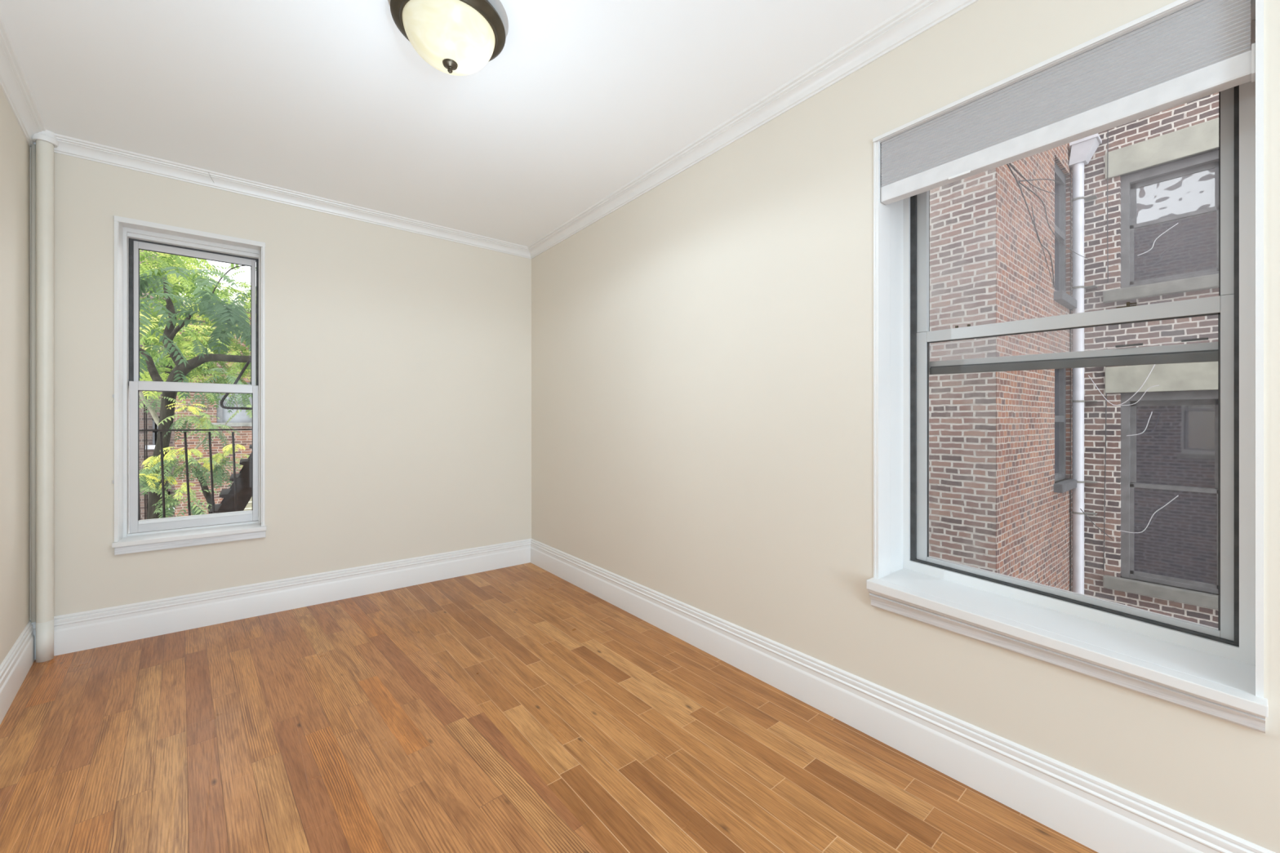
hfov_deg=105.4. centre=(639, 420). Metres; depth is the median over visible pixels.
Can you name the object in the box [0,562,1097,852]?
floor
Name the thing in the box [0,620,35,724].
baseboard
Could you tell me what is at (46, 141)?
riser pipe
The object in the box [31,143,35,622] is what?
conduit pipe
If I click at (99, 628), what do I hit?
baseboard
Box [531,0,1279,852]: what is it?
wall
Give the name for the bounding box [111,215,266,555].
window
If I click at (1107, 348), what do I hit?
cable
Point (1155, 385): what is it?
loose wire
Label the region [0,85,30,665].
wall
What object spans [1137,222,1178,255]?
loose wire
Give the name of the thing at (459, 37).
ceiling light
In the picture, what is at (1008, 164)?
vine
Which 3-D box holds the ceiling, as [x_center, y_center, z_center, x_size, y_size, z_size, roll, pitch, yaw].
[0.182,-1.520,0.580,3.390,0.150,7.640,0,0,-38]
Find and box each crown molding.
[0,13,45,146]
[33,133,531,258]
[527,0,978,258]
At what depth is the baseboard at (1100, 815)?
1.67 m
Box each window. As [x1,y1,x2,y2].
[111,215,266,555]
[866,0,1268,733]
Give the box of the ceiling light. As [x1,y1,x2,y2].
[390,0,505,75]
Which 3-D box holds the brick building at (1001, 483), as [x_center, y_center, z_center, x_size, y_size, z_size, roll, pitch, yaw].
[6.884,0.900,2.433,3.270,12.600,17.600,0,0,-38]
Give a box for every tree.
[139,249,228,517]
[139,265,252,519]
[146,261,252,409]
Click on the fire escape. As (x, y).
(236, 498)
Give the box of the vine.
[1006,163,1093,287]
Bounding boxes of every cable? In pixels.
[1102,347,1107,571]
[1106,129,1108,283]
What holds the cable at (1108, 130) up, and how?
hanging from the brick building at (1001, 483)
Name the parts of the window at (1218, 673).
sill, sash, weather rail, sash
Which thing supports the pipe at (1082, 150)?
attached to the brick building at (1001, 483)
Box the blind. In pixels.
[880,0,1255,204]
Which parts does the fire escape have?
rail, handrail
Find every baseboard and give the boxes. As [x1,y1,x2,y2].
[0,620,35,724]
[31,538,531,659]
[530,538,1275,852]
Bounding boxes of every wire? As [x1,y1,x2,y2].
[1080,508,1112,539]
[1088,364,1155,405]
[1112,385,1158,405]
[1120,495,1178,533]
[1126,412,1152,435]
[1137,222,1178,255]
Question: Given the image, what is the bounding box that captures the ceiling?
[0,0,916,246]
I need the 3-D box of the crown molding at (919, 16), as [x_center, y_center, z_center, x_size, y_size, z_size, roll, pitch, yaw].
[1.227,-1.409,1.386,0.070,0.072,7.000,0,0,-38]
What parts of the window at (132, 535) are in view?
sill, sash, sash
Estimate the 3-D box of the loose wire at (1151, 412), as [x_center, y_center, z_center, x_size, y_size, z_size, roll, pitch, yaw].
[5.745,0.041,5.610,0.007,0.281,0.211,0,0,-38]
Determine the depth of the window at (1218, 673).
1.43 m
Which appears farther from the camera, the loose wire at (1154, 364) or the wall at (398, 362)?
the loose wire at (1154, 364)
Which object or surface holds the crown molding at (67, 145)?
attached to the wall at (398, 362)
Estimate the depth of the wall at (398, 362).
3.23 m
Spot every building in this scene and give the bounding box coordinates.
[139,249,252,519]
[928,92,1218,628]
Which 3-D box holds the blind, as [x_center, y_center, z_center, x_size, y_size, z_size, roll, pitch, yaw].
[1.218,-0.943,1.530,0.075,0.234,0.886,0,0,-38]
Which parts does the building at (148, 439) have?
window sill, roof cornice, window sill, glass pane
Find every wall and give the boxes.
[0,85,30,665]
[30,146,531,620]
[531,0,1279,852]
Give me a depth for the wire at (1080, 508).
5.94 m
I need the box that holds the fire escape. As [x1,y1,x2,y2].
[139,357,252,519]
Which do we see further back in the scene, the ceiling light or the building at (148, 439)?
the building at (148, 439)
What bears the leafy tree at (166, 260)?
on the ground
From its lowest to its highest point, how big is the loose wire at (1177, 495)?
0.480 m
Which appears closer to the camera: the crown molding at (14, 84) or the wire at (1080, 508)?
the crown molding at (14, 84)
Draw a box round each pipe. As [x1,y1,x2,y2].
[31,129,57,662]
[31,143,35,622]
[1068,133,1102,595]
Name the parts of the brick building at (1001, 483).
glass pane, glass pane, window sill, window sill, window sill, window sill, sash, sash, sash, sash, pane, pane, pane, pane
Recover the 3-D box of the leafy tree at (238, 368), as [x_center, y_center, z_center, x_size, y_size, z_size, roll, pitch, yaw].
[-9.231,1.869,10.848,3.172,10.661,2.665,0,0,37]

